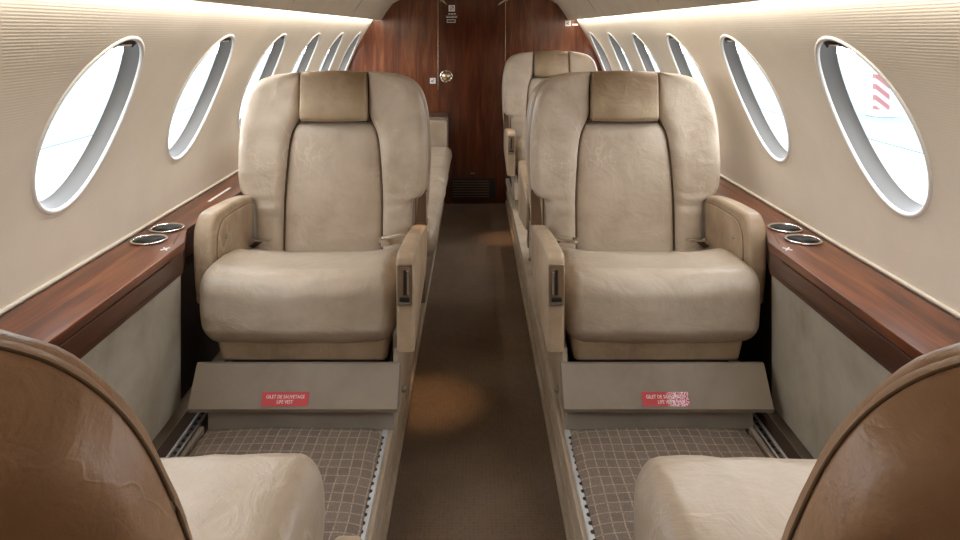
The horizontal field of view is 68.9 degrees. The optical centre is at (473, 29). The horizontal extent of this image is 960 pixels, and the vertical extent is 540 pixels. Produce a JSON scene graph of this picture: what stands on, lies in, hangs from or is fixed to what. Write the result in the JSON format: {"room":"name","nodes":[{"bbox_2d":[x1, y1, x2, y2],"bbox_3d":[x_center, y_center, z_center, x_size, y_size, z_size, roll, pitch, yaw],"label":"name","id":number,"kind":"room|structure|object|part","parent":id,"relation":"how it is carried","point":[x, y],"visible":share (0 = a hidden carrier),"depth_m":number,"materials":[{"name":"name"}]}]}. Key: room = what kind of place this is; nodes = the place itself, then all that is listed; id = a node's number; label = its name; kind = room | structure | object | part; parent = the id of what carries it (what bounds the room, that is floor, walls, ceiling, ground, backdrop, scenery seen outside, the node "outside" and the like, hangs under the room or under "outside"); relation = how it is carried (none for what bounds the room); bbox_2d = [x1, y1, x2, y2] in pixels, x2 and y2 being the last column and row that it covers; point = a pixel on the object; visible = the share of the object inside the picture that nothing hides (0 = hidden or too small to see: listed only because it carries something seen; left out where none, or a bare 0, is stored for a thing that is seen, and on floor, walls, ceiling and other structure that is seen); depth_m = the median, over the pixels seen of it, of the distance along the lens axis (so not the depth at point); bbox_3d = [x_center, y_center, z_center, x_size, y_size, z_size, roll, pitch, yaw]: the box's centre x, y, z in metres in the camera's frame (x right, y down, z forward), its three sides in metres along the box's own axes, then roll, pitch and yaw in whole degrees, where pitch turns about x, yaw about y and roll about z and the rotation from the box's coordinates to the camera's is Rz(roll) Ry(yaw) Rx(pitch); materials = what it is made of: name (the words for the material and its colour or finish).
{"room":"aircraft cabin","nodes":[
{"label":"aircraft cabin","id":0,"kind":"room"},
{"bbox_2d":[41,53,327,149],"bbox_3d":[-45.494,3.030,15.000,69.000,0.020,150.000,0,0,0],"label":"sky","id":1,"kind":"structure","parent":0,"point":[78,116],"depth_m":32.28,"materials":[{"name":"white"}]},
{"bbox_2d":[0,0,372,316],"bbox_3d":[-0.784,0.200,1.873,0.320,0.800,6.250,0,0,0],"label":"wall","id":2,"kind":"structure","parent":0,"point":[45,45],"depth_m":1.71,"materials":[{"name":"plastic"}]},
{"bbox_2d":[31,36,144,214],"bbox_3d":[-0.861,0.208,1.560,0.204,0.401,0.334,0,0,0],"label":"window","id":3,"kind":"structure","parent":2,"relation":"in","point":[122,93],"depth_m":1.67,"materials":[{"name":"white plastic"}]},
{"bbox_2d":[0,170,237,314],"bbox_3d":[-0.938,0.559,1.819,0.010,0.013,6.162,0,0,0],"label":"trim","id":4,"kind":"structure","parent":2,"relation":"attached to","point":[40,288],"depth_m":1.75,"materials":[{"name":"plastic"}]},
{"bbox_2d":[166,34,234,160],"bbox_3d":[-0.861,0.208,2.185,0.204,0.401,0.334,0,0,0],"label":"window","id":5,"kind":"structure","parent":2,"relation":"in","point":[225,51],"depth_m":2.30,"materials":[{"name":"white plastic"}]},
{"bbox_2d":[237,33,286,129],"bbox_3d":[-0.861,0.208,2.810,0.204,0.401,0.334,0,0,0],"label":"window","id":6,"kind":"structure","parent":2,"relation":"in","point":[279,43],"depth_m":2.93,"materials":[{"name":"white plastic"}]},
{"bbox_2d":[290,33,320,72],"bbox_3d":[-0.861,0.208,3.435,0.204,0.401,0.334,0,0,0],"label":"window","id":7,"kind":"structure","parent":2,"relation":"in","point":[311,46],"depth_m":3.57,"materials":[{"name":"white plastic"}]},
{"bbox_2d":[318,32,343,70],"bbox_3d":[-0.861,0.208,4.060,0.204,0.401,0.334,0,0,0],"label":"window","id":8,"kind":"structure","parent":2,"relation":"in","point":[335,45],"depth_m":4.20,"materials":[{"name":"white plastic"}]},
{"bbox_2d":[338,32,360,70],"bbox_3d":[-0.861,0.208,4.685,0.204,0.401,0.334,0,0,0],"label":"window","id":9,"kind":"structure","parent":2,"relation":"in","point":[348,54],"depth_m":4.83,"materials":[{"name":"white plastic"}]},
{"bbox_2d":[181,252,219,398],"bbox_3d":[-0.889,0.848,1.819,0.130,0.385,6.202,0,0,0],"label":"wall","id":10,"kind":"structure","parent":0,"point":[196,346],"depth_m":2.03,"materials":[{"name":"black"}]},
{"bbox_2d":[0,173,242,440],"bbox_3d":[-0.850,0.781,1.814,0.164,0.447,6.152,0,0,0],"label":"ledge","id":11,"kind":"object","parent":10,"relation":"attached to","point":[119,313],"visible":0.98,"depth_m":1.65,"materials":[{"name":"brown wood"}]},
{"bbox_3d":[-0.772,0.610,1.448,0.008,0.043,0.655,0,0,0],"label":"table lid","id":12,"kind":"part","parent":11,"relation":"part of","materials":[{"name":"brown wood"}]},
{"bbox_3d":[-0.803,0.826,1.472,0.038,0.358,0.805,0,0,0],"label":"panel","id":13,"kind":"part","parent":11,"relation":"part of","materials":[{"name":"beige fabric"}]},
{"bbox_2d":[152,303,423,539],"bbox_3d":[-0.586,1.131,1.819,0.736,0.179,6.202,0,0,0],"label":"trim","id":14,"kind":"structure","parent":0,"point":[176,417],"depth_m":1.89,"materials":[{"name":"plastic"}]},
{"bbox_2d":[0,329,361,539],"bbox_3d":[-0.484,0.606,0.729,0.630,0.915,0.843,0,0,0],"label":"passenger seat","id":15,"kind":"object","parent":14,"relation":"on","point":[77,462],"visible":1,"depth_m":0.39,"materials":[{"name":"beige leather"}]},
{"bbox_2d":[160,453,324,539],"bbox_3d":[-0.492,0.742,0.864,0.542,0.215,0.493,0,0,0],"label":"seat cushion","id":16,"kind":"object","parent":15,"relation":"on","point":[265,496],"depth_m":0.97,"materials":[{"name":"beige leather"}]},
{"bbox_3d":[-0.199,0.932,0.870,0.047,0.262,0.512,0,0,0],"label":"armrest","id":17,"kind":"part","parent":15,"relation":"part of","materials":[{"name":"beige leather"}]},
{"bbox_2d":[157,360,231,457],"bbox_3d":[-0.737,1.030,1.350,0.088,0.023,2.100,0,0,0],"label":"track","id":18,"kind":"object","parent":14,"relation":"on","point":[191,428],"visible":0.25,"depth_m":1.78,"materials":[{"name":"steel"}]},
{"bbox_2d":[188,427,382,539],"bbox_3d":[-0.460,1.028,1.362,0.464,0.031,0.880,0,0,0],"label":"floor mat","id":19,"kind":"object","parent":14,"relation":"on","point":[346,459],"visible":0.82,"depth_m":1.68,"materials":[{"name":"brown carpet"}]},
{"bbox_2d":[188,70,430,429],"bbox_3d":[-0.464,0.587,2.151,0.630,0.906,0.722,0,0,0],"label":"passenger seat","id":20,"kind":"object","parent":14,"relation":"on","point":[305,278],"visible":1,"depth_m":1.96,"materials":[{"name":"beige leather"}]},
{"bbox_3d":[-0.748,0.638,2.115,0.052,0.252,0.385,0,0,0],"label":"armrest","id":21,"kind":"part","parent":20,"relation":"part of","materials":[{"name":"beige leather"}]},
{"bbox_2d":[200,246,399,342],"bbox_3d":[-0.472,0.741,2.076,0.541,0.216,0.494,0,0,0],"label":"seat cushion","id":22,"kind":"object","parent":20,"relation":"on","point":[249,294],"depth_m":1.84,"materials":[{"name":"beige leather"}]},
{"bbox_3d":[-0.449,1.009,1.839,0.486,0.060,0.042,0,0,0],"label":"kick panel","id":23,"kind":"part","parent":20,"relation":"part of","materials":[{"name":"grey fabric"}]},
{"bbox_3d":[-0.464,0.540,2.351,0.323,0.462,0.123,0,0,0],"label":"panel","id":24,"kind":"part","parent":20,"relation":"part of","materials":[{"name":"beige leather"}]},
{"bbox_3d":[-0.196,1.005,1.960,0.012,0.018,0.018,0,0,0],"label":"release knob","id":25,"kind":"part","parent":20,"relation":"part of","materials":[{"name":"silver metal"}]},
{"bbox_3d":[-0.179,0.665,1.807,0.029,0.084,0.006,0,0,0],"label":"control trim","id":26,"kind":"part","parent":20,"relation":"part of","materials":[{"name":"silver metal"}]},
{"bbox_3d":[-0.179,0.661,1.809,0.031,0.095,0.004,0,0,0],"label":"control plate","id":27,"kind":"part","parent":20,"relation":"part of","materials":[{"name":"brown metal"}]},
{"bbox_3d":[-0.179,0.660,1.807,0.026,0.081,0.006,0,0,0],"label":"control lever","id":28,"kind":"part","parent":20,"relation":"part of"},
{"bbox_3d":[-0.179,0.712,2.070,0.047,0.263,0.512,0,0,0],"label":"armrest","id":29,"kind":"part","parent":20,"relation":"part of","materials":[{"name":"beige leather"}]},
{"bbox_2d":[361,430,387,539],"bbox_3d":[-0.229,1.034,1.397,0.018,0.015,0.806,0,0,0],"label":"track","id":30,"kind":"object","parent":14,"relation":"on","point":[369,506],"visible":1,"depth_m":1.57,"materials":[{"name":"metal"}]},
{"bbox_2d":[421,113,451,302],"bbox_3d":[-0.478,0.725,3.770,0.671,0.630,2.260,0,0,0],"label":"divan","id":31,"kind":"object","parent":14,"relation":"on","point":[441,155],"visible":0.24,"depth_m":3.65,"materials":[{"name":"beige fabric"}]},
{"bbox_2d":[427,180,445,256],"bbox_3d":[-0.478,0.818,3.130,0.670,0.114,0.970,0,0,0],"label":"seat cushion","id":32,"kind":"object","parent":31,"relation":"on","point":[437,191],"depth_m":3.01,"materials":[{"name":"beige leather"}]},
{"bbox_2d":[429,113,447,119],"bbox_3d":[-0.489,0.589,4.770,0.610,0.021,0.240,0,0,0],"label":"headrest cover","id":33,"kind":"object","parent":31,"relation":"on","point":[432,116],"depth_m":4.68,"materials":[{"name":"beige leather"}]},
{"bbox_3d":[-0.496,0.820,4.770,0.635,0.440,0.260,0,0,0],"label":"armrest","id":34,"kind":"part","parent":31,"relation":"part of","materials":[{"name":"beige leather"}]},
{"bbox_2d":[430,147,451,186],"bbox_3d":[-0.478,0.818,4.120,0.670,0.114,0.990,0,0,0],"label":"seat cushion","id":35,"kind":"object","parent":31,"relation":"on","point":[441,157],"depth_m":4.04,"materials":[{"name":"beige leather"}]},
{"bbox_2d":[339,0,611,203],"bbox_3d":[0.006,0.420,4.940,2.000,1.660,0.040,0,0,0],"label":"wall","id":36,"kind":"structure","parent":0,"point":[405,42],"depth_m":4.92,"materials":[{"name":"brown wood"}]},
{"bbox_2d":[366,202,443,539],"bbox_3d":[-0.215,1.130,1.819,0.013,0.180,6.202,0,0,0],"label":"trim","id":37,"kind":"structure","parent":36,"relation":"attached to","point":[384,469],"depth_m":1.81,"materials":[{"name":"plastic"}]},
{"bbox_2d":[430,78,435,83],"bbox_3d":[-0.290,0.357,4.918,0.040,0.040,0.005,0,0,0],"label":"sign","id":38,"kind":"object","parent":36,"relation":"attached to","point":[432,80],"visible":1,"depth_m":4.92,"materials":[{"name":"white plastic"}]},
{"bbox_2d":[439,0,504,201],"bbox_3d":[-0.015,0.459,4.902,0.467,1.498,0.039,0,0,0],"label":"door","id":39,"kind":"structure","parent":36,"relation":"in","point":[471,32],"depth_m":4.91,"materials":[{"name":"wood veneer"},{"name":"metal"}]},
{"bbox_3d":[-0.194,0.325,4.893,0.060,0.060,0.021,0,0,0],"label":"lock knob","id":40,"kind":"part","parent":39,"relation":"part of","materials":[{"name":"gold metal"}]},
{"bbox_2d":[451,178,495,198],"bbox_3d":[-0.004,1.113,4.906,0.310,0.145,0.004,0,0,0],"label":"vent grille","id":41,"kind":"object","parent":39,"relation":"attached to","point":[461,188],"depth_m":4.90,"materials":[{"name":"brown"}]},
{"bbox_2d":[505,1,505,63],"bbox_3d":[0.221,0.225,4.912,0.004,1.030,0.016,0,0,0],"label":"trim","id":42,"kind":"structure","parent":36,"relation":"attached to","point":[505,1],"depth_m":4.90,"materials":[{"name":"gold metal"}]},
{"bbox_2d":[565,20,570,25],"bbox_3d":[0.661,-0.047,4.918,0.040,0.040,0.005,0,0,0],"label":"sign","id":43,"kind":"object","parent":36,"relation":"attached to","point":[567,22],"visible":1,"depth_m":4.92,"materials":[{"name":"white plastic"}]},
{"bbox_2d":[387,204,566,539],"bbox_3d":[0.006,1.235,1.869,1.920,0.030,6.302,0,0,0],"label":"floor","id":44,"kind":"structure","parent":0,"point":[476,463],"depth_m":2.26,"materials":[{"name":"carpet"}]},
{"bbox_2d":[189,0,764,19],"bbox_3d":[0.006,-0.188,1.819,1.380,0.240,6.202,0,0,0],"label":"ceiling","id":45,"kind":"structure","parent":0,"point":[367,9],"depth_m":3.01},
{"bbox_2d":[738,258,771,397],"bbox_3d":[0.901,0.848,1.819,0.130,0.385,6.202,0,0,0],"label":"wall","id":46,"kind":"structure","parent":0,"point":[758,348],"depth_m":2.02,"materials":[{"name":"black"}]},
{"bbox_2d":[505,178,813,539],"bbox_3d":[0.598,1.131,1.819,0.736,0.179,6.202,0,0,0],"label":"trim","id":47,"kind":"structure","parent":46,"relation":"attached to","point":[777,419],"depth_m":2.08,"materials":[{"name":"plastic"}]},
{"bbox_2d":[518,81,541,276],"bbox_3d":[0.511,0.604,2.885,0.630,0.871,0.720,0,0,0],"label":"passenger seat","id":48,"kind":"object","parent":47,"relation":"on","point":[523,195],"visible":0.09,"depth_m":2.90,"materials":[{"name":"beige leather"}]},
{"bbox_3d":[0.226,0.724,2.965,0.047,0.253,0.512,0,0,0],"label":"armrest","id":49,"kind":"part","parent":48,"relation":"part of","materials":[{"name":"beige leather"}]},
{"bbox_2d":[502,51,596,209],"bbox_3d":[0.500,0.587,4.361,0.630,0.906,0.721,0,0,0],"label":"passenger seat","id":50,"kind":"object","parent":47,"relation":"on","point":[524,71],"visible":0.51,"depth_m":4.50,"materials":[{"name":"beige leather"}]},
{"bbox_3d":[0.215,0.712,4.280,0.047,0.263,0.512,0,0,0],"label":"armrest","id":51,"kind":"part","parent":50,"relation":"part of","materials":[{"name":"beige leather"}]},
{"bbox_3d":[0.215,0.661,4.019,0.031,0.095,0.004,0,0,0],"label":"control plate","id":52,"kind":"part","parent":50,"relation":"part of","materials":[{"name":"brown leather"}]},
{"bbox_2d":[515,136,525,169],"bbox_3d":[0.508,0.742,4.287,0.541,0.216,0.493,0,0,0],"label":"seat cushion","id":53,"kind":"object","parent":50,"relation":"on","point":[519,140],"depth_m":4.07,"materials":[{"name":"beige leather"}]},
{"bbox_3d":[0.500,0.540,4.559,0.323,0.463,0.127,0,0,0],"label":"panel","id":54,"kind":"part","parent":50,"relation":"part of","materials":[{"name":"beige leather"}]},
{"bbox_2d":[564,430,596,539],"bbox_3d":[0.241,1.034,1.397,0.018,0.015,0.806,0,0,0],"label":"track","id":55,"kind":"object","parent":47,"relation":"on","point":[590,532],"visible":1,"depth_m":1.56,"materials":[{"name":"metal"}]},
{"bbox_2d":[527,70,773,429],"bbox_3d":[0.498,0.587,2.151,0.630,0.906,0.721,0,0,0],"label":"passenger seat","id":56,"kind":"object","parent":47,"relation":"on","point":[654,279],"visible":1,"depth_m":1.96,"materials":[{"name":"beige leather"}]},
{"bbox_3d":[0.213,0.712,2.070,0.047,0.263,0.512,0,0,0],"label":"armrest","id":57,"kind":"part","parent":56,"relation":"part of","materials":[{"name":"beige leather"}]},
{"bbox_3d":[0.230,1.005,1.960,0.012,0.018,0.018,0,0,0],"label":"release knob","id":58,"kind":"part","parent":56,"relation":"part of","materials":[{"name":"beige metal"}]},
{"bbox_3d":[0.213,0.665,1.807,0.029,0.084,0.006,0,0,0],"label":"control trim","id":59,"kind":"part","parent":56,"relation":"part of","materials":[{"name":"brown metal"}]},
{"bbox_3d":[0.213,0.661,1.809,0.031,0.095,0.004,0,0,0],"label":"control plate","id":60,"kind":"part","parent":56,"relation":"part of","materials":[{"name":"brown leather"}]},
{"bbox_3d":[0.213,0.660,1.807,0.026,0.081,0.006,0,0,0],"label":"control lever","id":61,"kind":"part","parent":56,"relation":"part of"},
{"bbox_3d":[0.498,0.540,2.349,0.323,0.463,0.127,0,0,0],"label":"panel","id":62,"kind":"part","parent":56,"relation":"part of","materials":[{"name":"beige leather"}]},
{"bbox_3d":[0.483,1.009,1.839,0.486,0.060,0.042,0,0,0],"label":"kick panel","id":63,"kind":"part","parent":56,"relation":"part of","materials":[{"name":"grey fabric"}]},
{"bbox_2d":[560,247,759,342],"bbox_3d":[0.506,0.742,2.076,0.541,0.215,0.493,0,0,0],"label":"seat cushion","id":64,"kind":"object","parent":56,"relation":"on","point":[612,294],"depth_m":1.84,"materials":[{"name":"beige leather"}]},
{"bbox_3d":[0.782,0.638,2.115,0.052,0.252,0.385,0,0,0],"label":"armrest","id":65,"kind":"part","parent":56,"relation":"part of","materials":[{"name":"beige leather"}]},
{"bbox_2d":[571,427,765,539],"bbox_3d":[0.471,1.028,1.362,0.464,0.031,0.880,0,0,0],"label":"floor mat","id":66,"kind":"object","parent":47,"relation":"on","point":[609,461],"visible":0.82,"depth_m":1.68,"materials":[{"name":"brown carpet"}]},
{"bbox_2d":[746,413,801,458],"bbox_3d":[0.749,1.030,1.350,0.088,0.023,2.100,0,0,0],"label":"track","id":67,"kind":"object","parent":47,"relation":"on","point":[772,442],"visible":0.23,"depth_m":1.77,"materials":[{"name":"metal"}]},
{"bbox_2d":[634,343,959,539],"bbox_3d":[0.500,0.628,0.729,0.630,0.945,0.843,0,0,0],"label":"passenger seat","id":68,"kind":"object","parent":47,"relation":"on","point":[890,470],"visible":1,"depth_m":0.40,"materials":[{"name":"beige leather"}]},
{"bbox_2d":[634,455,816,539],"bbox_3d":[0.508,0.745,0.863,0.542,0.214,0.493,0,0,0],"label":"seat cushion","id":69,"kind":"object","parent":68,"relation":"on","point":[677,497],"depth_m":0.98,"materials":[{"name":"beige leather"}]},
{"bbox_2d":[715,178,959,458],"bbox_3d":[0.862,0.781,1.814,0.164,0.447,6.152,0,0,0],"label":"ledge","id":70,"kind":"object","parent":46,"relation":"attached to","point":[841,327],"visible":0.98,"depth_m":1.59,"materials":[{"name":"brown wood"}]},
{"bbox_3d":[0.815,0.826,1.472,0.038,0.358,0.805,0,0,0],"label":"panel","id":71,"kind":"part","parent":70,"relation":"part of","materials":[{"name":"beige fabric"}]},
{"bbox_3d":[0.784,0.610,1.448,0.008,0.043,0.655,0,0,0],"label":"table lid","id":72,"kind":"part","parent":70,"relation":"part of","materials":[{"name":"brown wood"}]},
{"bbox_2d":[577,0,959,320],"bbox_3d":[0.796,0.200,1.843,0.320,0.800,6.250,0,0,0],"label":"wall","id":73,"kind":"structure","parent":0,"point":[914,44],"depth_m":1.71,"materials":[{"name":"plastic"}]},
{"bbox_2d":[589,32,612,70],"bbox_3d":[0.873,0.208,4.655,0.204,0.401,0.334,0,0,0],"label":"window","id":74,"kind":"structure","parent":73,"relation":"in","point":[601,53],"depth_m":4.80,"materials":[{"name":"white plastic"}]},
{"bbox_2d":[607,32,632,70],"bbox_3d":[0.873,0.208,4.030,0.204,0.401,0.334,0,0,0],"label":"window","id":75,"kind":"structure","parent":73,"relation":"in","point":[617,49],"depth_m":4.17,"materials":[{"name":"white plastic"}]},
{"bbox_2d":[631,33,660,71],"bbox_3d":[0.873,0.208,3.405,0.204,0.401,0.334,0,0,0],"label":"window","id":76,"kind":"structure","parent":73,"relation":"in","point":[639,45],"depth_m":3.54,"materials":[{"name":"white plastic"}]},
{"bbox_2d":[666,33,713,102],"bbox_3d":[0.873,0.208,2.780,0.204,0.401,0.334,0,0,0],"label":"window","id":77,"kind":"structure","parent":73,"relation":"in","point":[674,47],"depth_m":2.90,"materials":[{"name":"white plastic"}]},
{"bbox_2d":[720,34,790,162],"bbox_3d":[0.873,0.208,2.155,0.204,0.401,0.334,0,0,0],"label":"window","id":78,"kind":"structure","parent":73,"relation":"in","point":[756,118],"depth_m":2.27,"materials":[{"name":"white plastic"}]},
{"bbox_2d":[720,174,959,318],"bbox_3d":[0.950,0.559,1.819,0.010,0.013,6.162,0,0,0],"label":"trim","id":79,"kind":"structure","parent":73,"relation":"attached to","point":[938,303],"depth_m":1.72,"materials":[{"name":"plastic"}]},
{"bbox_2d":[815,36,932,218],"bbox_3d":[0.873,0.208,1.530,0.204,0.401,0.334,0,0,0],"label":"window","id":80,"kind":"structure","parent":73,"relation":"in","point":[851,129],"depth_m":1.64,"materials":[{"name":"white plastic"}]},
{"bbox_3d":[0.788,0.034,1.530,0.006,0.006,0.044,0,0,0],"label":"blind pull","id":81,"kind":"part","parent":80,"relation":"part of","materials":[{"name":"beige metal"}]},
{"label":"outside","id":82,"kind":"structure","parent":0,"visible":0},
{"bbox_2d":[35,92,927,204],"bbox_3d":[0.006,3.090,15.000,160.000,0.100,150.000,0,0,0],"label":"ground","id":83,"kind":"structure","parent":82,"point":[907,168],"depth_m":16.30,"materials":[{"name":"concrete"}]},
{"bbox_2d":[623,53,922,153],"bbox_3d":[45.506,3.030,15.000,69.000,0.020,150.000,0,0,0],"label":"sky","id":84,"kind":"structure","parent":83,"relation":"on","point":[857,75],"depth_m":31.32,"materials":[{"name":"white"}]},
{"bbox_2d":[865,74,896,116],"bbox_3d":[14.306,2.280,24.600,0.800,1.480,0.600,0,0,0],"label":"barrier post","id":85,"kind":"object","parent":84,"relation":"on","point":[881,91],"visible":0.85,"depth_m":24.48,"materials":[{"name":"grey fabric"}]}
]}

